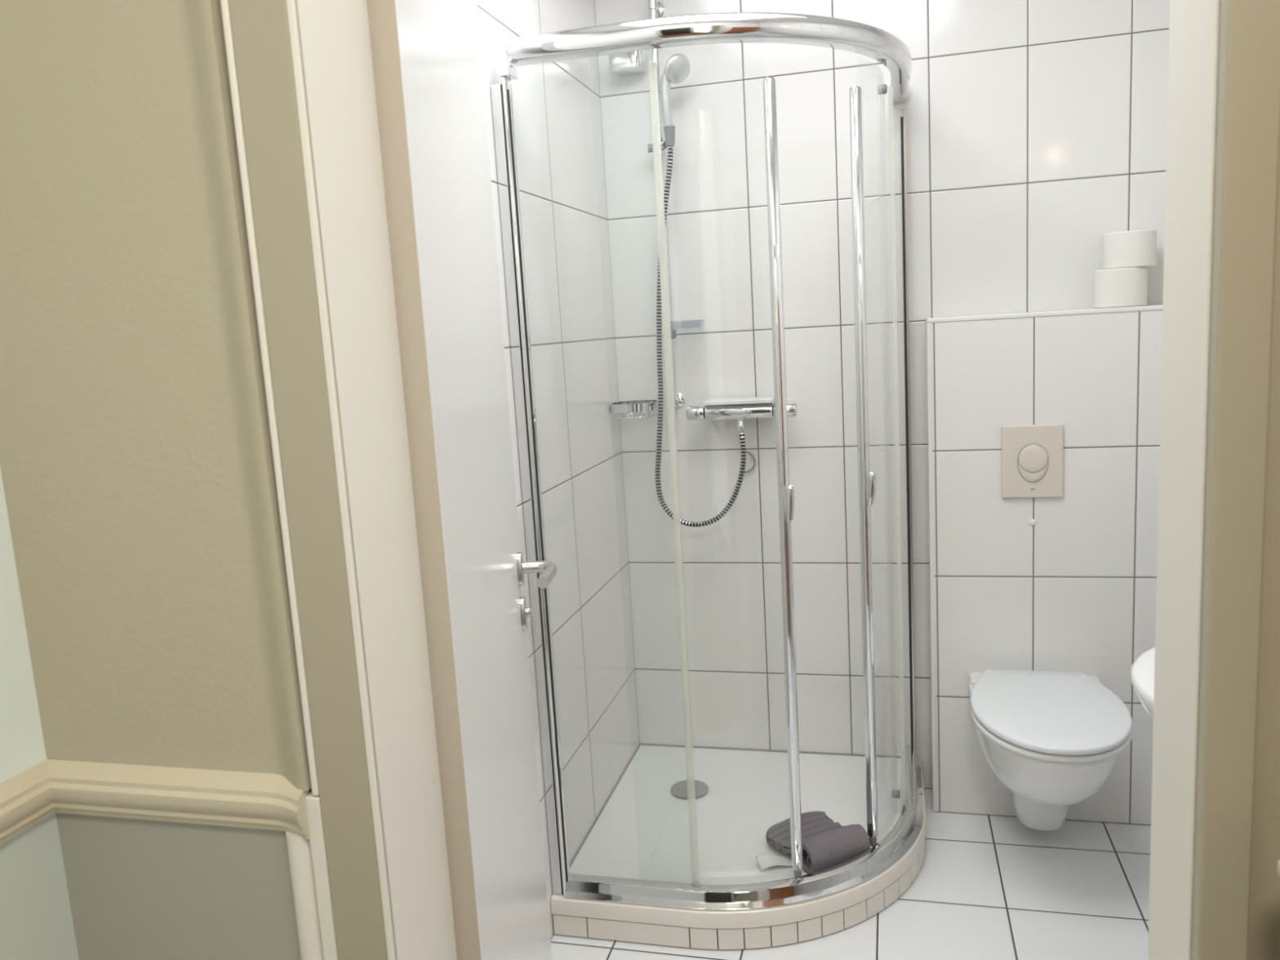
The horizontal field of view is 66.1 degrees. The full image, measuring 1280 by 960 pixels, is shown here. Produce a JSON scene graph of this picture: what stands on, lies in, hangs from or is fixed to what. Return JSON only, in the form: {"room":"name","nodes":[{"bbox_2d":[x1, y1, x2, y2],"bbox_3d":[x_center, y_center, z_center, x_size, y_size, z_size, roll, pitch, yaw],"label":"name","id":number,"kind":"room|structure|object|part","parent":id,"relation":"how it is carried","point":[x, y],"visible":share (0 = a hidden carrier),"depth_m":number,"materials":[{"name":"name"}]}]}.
{"room":"hallway","nodes":[
{"label":"hallway","id":0,"kind":"room"},
{"bbox_2d":[0,467,79,959],"bbox_3d":[-0.995,0.179,0.270,0.104,2.650,1.826,-1,9,14],"label":"wall","id":1,"kind":"structure","parent":0,"point":[36,919],"depth_m":1.14,"materials":[{"name":"white paint"}]},
{"bbox_2d":[0,760,54,844],"bbox_3d":[-0.917,0.512,0.304,0.026,0.063,1.820,-1,9,14],"label":"trim","id":2,"kind":"structure","parent":1,"relation":"attached to","point":[25,797],"depth_m":1.12,"materials":[{"name":"beige paint"}]},
{"bbox_2d":[0,0,311,959],"bbox_3d":[-0.554,0.004,1.070,0.367,2.600,0.027,-1,9,14],"label":"wall","id":3,"kind":"structure","parent":0,"point":[137,465],"depth_m":1.07,"materials":[{"name":"beige paint"}]},
{"bbox_2d":[476,0,639,940],"bbox_3d":[-0.346,-0.147,2.135,0.100,2.650,1.886,-1,9,14],"label":"wall","id":4,"kind":"structure","parent":0,"point":[557,105],"depth_m":2.59,"materials":[{"name":"tile"}]},
{"bbox_2d":[550,788,1151,959],"bbox_3d":[0.572,1.130,2.079,1.860,0.060,1.960,-1,9,14],"label":"floor","id":5,"kind":"structure","parent":0,"point":[984,887],"depth_m":2.38,"materials":[{"name":"tile"}]},
{"bbox_2d":[551,742,926,950],"bbox_3d":[0.323,0.970,2.678,0.885,0.101,0.885,-1,9,14],"label":"shower tray","id":6,"kind":"object","parent":5,"relation":"on","point":[683,814],"visible":0.81,"depth_m":2.60,"materials":[{"name":"white ceramic"}]},
{"bbox_2d":[490,12,924,910],"bbox_3d":[0.357,-0.024,2.373,1.231,1.952,0.427,-8,10,-30],"label":"shower enclosure","id":7,"kind":"object","parent":6,"relation":"on","point":[880,45],"visible":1,"depth_m":2.26,"materials":[{"name":"silver metal"}]},
{"bbox_3d":[-0.230,0.071,2.235,0.012,1.874,0.040,-1,9,14],"label":"corner post","id":8,"kind":"part","parent":7,"relation":"part of","materials":[{"name":"silver metal"}]},
{"bbox_3d":[0.318,-0.964,2.231,1.207,0.050,0.412,-9,10,-31],"label":"rail","id":9,"kind":"part","parent":7,"relation":"part of","materials":[{"name":"silver metal"}]},
{"bbox_3d":[0.423,0.919,2.520,1.217,0.038,0.417,-9,10,-31],"label":"rail","id":10,"kind":"part","parent":7,"relation":"part of","materials":[{"name":"silver metal"}]},
{"bbox_3d":[0.324,0.040,2.209,0.025,1.796,0.026,-5,9,-11],"label":"door post","id":11,"kind":"part","parent":7,"relation":"part of","materials":[{"name":"silver metal"}]},
{"bbox_3d":[0.334,0.055,2.192,0.022,0.085,0.024,-1,9,14],"label":"handle","id":12,"kind":"part","parent":7,"relation":"part of","materials":[{"name":"silver metal"}]},
{"bbox_3d":[0.533,0.008,2.337,0.026,1.796,0.025,4,11,38],"label":"door post","id":13,"kind":"part","parent":7,"relation":"part of","materials":[{"name":"silver metal"}]},
{"bbox_3d":[0.546,0.022,2.322,0.025,0.085,0.021,-1,9,14],"label":"handle","id":14,"kind":"part","parent":7,"relation":"part of","materials":[{"name":"silver metal"}]},
{"bbox_3d":[0.619,-0.043,2.495,0.031,1.887,0.353,0,10,23],"label":"sliding door","id":15,"kind":"part","parent":7,"relation":"part of","materials":[{"name":"clear glass"}]},
{"bbox_3d":[0.715,-0.082,2.664,0.006,1.882,0.318,-1,9,14],"label":"fixed pane","id":16,"kind":"part","parent":7,"relation":"part of","materials":[{"name":"clear glass"}]},
{"bbox_2d":[569,745,903,884],"bbox_3d":[0.308,0.927,2.691,0.848,0.010,0.848,-1,9,14],"label":"basin","id":17,"kind":"object","parent":6,"relation":"in","point":[683,814],"depth_m":2.75,"materials":[{"name":"white ceramic"}]},
{"bbox_2d":[755,853,791,871],"bbox_3d":[0.341,0.949,2.457,0.100,0.019,0.051,-5,9,-13],"label":"paper scrap","id":18,"kind":"object","parent":6,"relation":"on","point":[765,860],"visible":0.87,"depth_m":2.45,"materials":[{"name":"white paper"}]},
{"bbox_2d":[765,811,870,874],"bbox_3d":[0.444,0.903,2.519,0.202,0.081,0.248,-7,10,-25],"label":"towel","id":19,"kind":"object","parent":6,"relation":"on","point":[827,843],"visible":0.88,"depth_m":2.44,"materials":[{"name":"grey fabric"}]},
{"bbox_2d":[594,0,1169,789],"bbox_3d":[0.747,-0.324,2.865,1.860,2.650,0.100,-1,9,14],"label":"wall","id":20,"kind":"structure","parent":0,"point":[1036,130],"depth_m":2.85,"materials":[{"name":"tile"}]},
{"bbox_2d":[608,50,645,75],"bbox_3d":[-0.036,-1.195,2.816,0.098,0.054,0.086,-1,9,14],"label":"wall shelf","id":21,"kind":"object","parent":20,"relation":"attached to","point":[632,63],"visible":0.91,"depth_m":2.78,"materials":[{"name":"white metal"}]},
{"bbox_2d":[610,400,657,418],"bbox_3d":[-0.015,-0.211,2.944,0.136,0.042,0.148,-1,9,14],"label":"basket","id":22,"kind":"object","parent":20,"relation":"attached to","point":[637,406],"visible":0.98,"depth_m":2.89,"materials":[{"name":"silver metal"}]},
{"bbox_2d":[647,0,705,407],"bbox_3d":[0.094,-0.867,2.824,0.142,1.330,0.118,-1,9,14],"label":"slide bar","id":23,"kind":"object","parent":20,"relation":"attached to","point":[656,9],"visible":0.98,"depth_m":2.83,"materials":[{"name":"silver metal"}]},
{"bbox_3d":[0.032,-0.953,2.825,0.019,0.026,0.026,-3,9,3],"label":"slider knob","id":24,"kind":"part","parent":23,"relation":"part of","materials":[{"name":"grey plastic"}]},
{"bbox_3d":[0.063,-0.872,2.833,0.020,1.320,0.020,-1,9,14],"label":"rod","id":25,"kind":"part","parent":23,"relation":"part of","materials":[{"name":"silver metal"}]},
{"bbox_2d":[654,53,746,527],"bbox_3d":[0.146,-0.514,2.814,0.277,1.334,0.066,-1,9,14],"label":"shower","id":26,"kind":"object","parent":23,"relation":"hanging from","point":[676,70],"visible":1,"depth_m":2.84,"materials":[{"name":"silver metal"}]},
{"bbox_3d":[0.080,-1.072,2.743,0.049,0.173,0.032,4,12,41],"label":"handle","id":27,"kind":"part","parent":26,"relation":"part of","materials":[{"name":"silver metal"}]},
{"bbox_2d":[686,395,797,431],"bbox_3d":[0.302,-0.193,2.891,0.324,0.094,0.110,-1,9,14],"label":"shower mixer","id":28,"kind":"object","parent":20,"relation":"attached to","point":[739,409],"visible":0.96,"depth_m":2.85,"materials":[{"name":"silver metal"}]},
{"bbox_3d":[0.165,-0.198,2.904,0.054,0.044,0.044,-1,9,14],"label":"knob","id":29,"kind":"part","parent":28,"relation":"part of","materials":[{"name":"silver metal"}]},
{"bbox_2d":[702,395,774,405],"bbox_3d":[0.292,-0.232,2.880,0.203,0.012,0.098,-1,9,14],"label":"shelf","id":30,"kind":"object","parent":28,"relation":"attached to","point":[752,401],"depth_m":2.84,"materials":[{"name":"silver metal"}]},
{"bbox_2d":[737,417,745,431],"bbox_3d":[0.294,-0.162,2.870,0.023,0.042,0.023,-1,9,14],"label":"outlet","id":31,"kind":"object","parent":28,"relation":"attached to","point":[740,424],"depth_m":2.86,"materials":[{"name":"silver metal"}]},
{"bbox_3d":[0.420,-0.202,2.838,0.068,0.044,0.044,-1,9,14],"label":"knob","id":32,"kind":"part","parent":28,"relation":"part of","materials":[{"name":"silver metal"}]},
{"bbox_2d":[744,450,755,472],"bbox_3d":[0.326,-0.055,2.955,0.044,0.067,0.006,-1,9,14],"label":"ring","id":33,"kind":"object","parent":20,"relation":"attached to","point":[748,452],"visible":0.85,"depth_m":2.95,"materials":[{"name":"grey plastic"}]},
{"bbox_2d":[926,310,1162,825],"bbox_3d":[1.193,0.252,2.723,0.747,1.405,0.142,-1,9,14],"label":"wall","id":34,"kind":"structure","parent":0,"point":[1074,589],"depth_m":2.65,"materials":[{"name":"tile"}]},
{"bbox_2d":[926,323,937,811],"bbox_3d":[0.816,0.270,2.751,0.012,1.403,0.012,-1,9,14],"label":"trim","id":35,"kind":"structure","parent":34,"relation":"attached to","point":[928,325],"depth_m":2.74,"materials":[{"name":"white plastic"}]},
{"bbox_2d":[1001,423,1063,497],"bbox_3d":[1.046,-0.049,2.624,0.154,0.196,0.021,-1,9,14],"label":"flush plate","id":36,"kind":"object","parent":34,"relation":"attached to","point":[1032,455],"visible":1,"depth_m":2.62,"materials":[{"name":"beige plastic"}]},
{"bbox_2d":[1028,519,1036,525],"bbox_3d":[1.060,0.115,2.657,0.019,0.019,0.004,-1,9,14],"label":"cap","id":37,"kind":"object","parent":34,"relation":"attached to","point":[1032,522],"visible":1,"depth_m":2.66,"materials":[{"name":"white plastic"}]},
{"bbox_2d":[925,304,1163,323],"bbox_3d":[1.151,-0.445,2.614,0.749,0.013,0.145,-1,9,14],"label":"trim","id":38,"kind":"structure","parent":34,"relation":"attached to","point":[1147,308],"depth_m":2.57,"materials":[{"name":"white plastic"}]},
{"bbox_2d":[1093,266,1147,308],"bbox_3d":[1.256,-0.501,2.571,0.125,0.098,0.125,-1,9,14],"label":"toilet roll","id":39,"kind":"object","parent":38,"relation":"on","point":[1125,286],"visible":0.96,"depth_m":2.52,"materials":[{"name":"white paper"}]},
{"bbox_2d":[1102,229,1156,269],"bbox_3d":[1.271,-0.597,2.555,0.125,0.092,0.125,-1,9,14],"label":"toilet roll","id":40,"kind":"object","parent":39,"relation":"on","point":[1132,248],"visible":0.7,"depth_m":2.50,"materials":[{"name":"white paper"}]},
{"bbox_2d":[968,669,1132,831],"bbox_3d":[1.030,0.753,2.490,0.366,0.406,0.546,-1,9,14],"label":"toilet","id":41,"kind":"object","parent":34,"relation":"attached to","point":[1054,740],"visible":1,"depth_m":2.36,"materials":[{"name":"white ceramic"},{"name":"white plastic"}]},
{"bbox_3d":[1.014,0.589,2.438,0.366,0.016,0.484,-1,9,14],"label":"seat","id":42,"kind":"part","parent":41,"relation":"part of","materials":[{"name":"white plastic"}]},
{"bbox_3d":[1.014,0.566,2.443,0.366,0.020,0.510,-1,9,14],"label":"lid","id":43,"kind":"part","parent":41,"relation":"part of","materials":[{"name":"white plastic"}]},
{"bbox_2d":[1247,155,1279,959],"bbox_3d":[0.348,0.148,-0.041,0.154,2.650,1.894,-1,9,14],"label":"wall","id":44,"kind":"structure","parent":0,"point":[1264,935],"depth_m":0.84,"materials":[{"name":"beige paint"}]},
{"bbox_2d":[1147,0,1279,959],"bbox_3d":[0.513,0.171,0.899,0.040,2.200,0.164,-1,9,14],"label":"door frame","id":45,"kind":"structure","parent":44,"relation":"attached to","point":[1248,140],"depth_m":0.82,"materials":[{"name":"beige paint"}]},
{"bbox_2d":[1277,859,1279,876],"bbox_3d":[0.315,0.459,-0.049,0.026,0.063,1.762,-1,9,14],"label":"trim","id":46,"kind":"structure","parent":44,"relation":"attached to","point":[1278,861],"depth_m":0.79,"materials":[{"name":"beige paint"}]},
{"bbox_3d":[-0.562,0.022,1.123,0.523,2.650,0.069,-1,9,14],"label":"wall","id":47,"kind":"structure","parent":0,"visible":0},
{"bbox_2d":[45,759,309,839],"bbox_3d":[-0.537,0.364,1.118,0.362,0.063,0.040,-1,9,14],"label":"trim","id":48,"kind":"structure","parent":47,"relation":"attached to","point":[253,800],"depth_m":1.11,"materials":[{"name":"beige paint"}]},
{"bbox_2d":[285,831,323,959],"bbox_3d":[-0.350,0.836,1.163,0.033,0.907,0.033,-1,9,14],"label":"trim","id":49,"kind":"structure","parent":47,"relation":"attached to","point":[299,849],"depth_m":1.09,"materials":[{"name":"white paint"}]},
{"bbox_2d":[220,0,457,959],"bbox_3d":[-0.311,0.187,1.110,0.091,2.200,0.165,-1,9,14],"label":"door frame","id":50,"kind":"structure","parent":47,"relation":"attached to","point":[335,34],"depth_m":1.03,"materials":[{"name":"white paint"}]},
{"bbox_2d":[366,0,557,959],"bbox_3d":[-0.214,0.145,1.586,0.115,2.114,0.796,-3,9,-1],"label":"door","id":51,"kind":"structure","parent":47,"relation":"in","point":[426,54],"depth_m":1.34,"materials":[{"name":"white paint"}]},
{"bbox_3d":[-0.183,0.177,1.877,0.066,0.022,0.153,-7,9,-20],"label":"lever","id":52,"kind":"part","parent":51,"relation":"part of","materials":[{"name":"silver metal"}]},
{"bbox_3d":[1.358,-0.179,1.697,0.100,2.650,1.886,-1,9,14],"label":"wall","id":53,"kind":"structure","parent":0,"visible":0},
{"bbox_2d":[1130,647,1155,719],"bbox_3d":[1.013,0.478,1.491,0.487,0.349,0.566,-1,9,14],"label":"washbasin","id":54,"kind":"object","parent":53,"relation":"attached to","point":[1142,677],"visible":0.17,"depth_m":1.53,"materials":[{"name":"white ceramic"}]}
]}

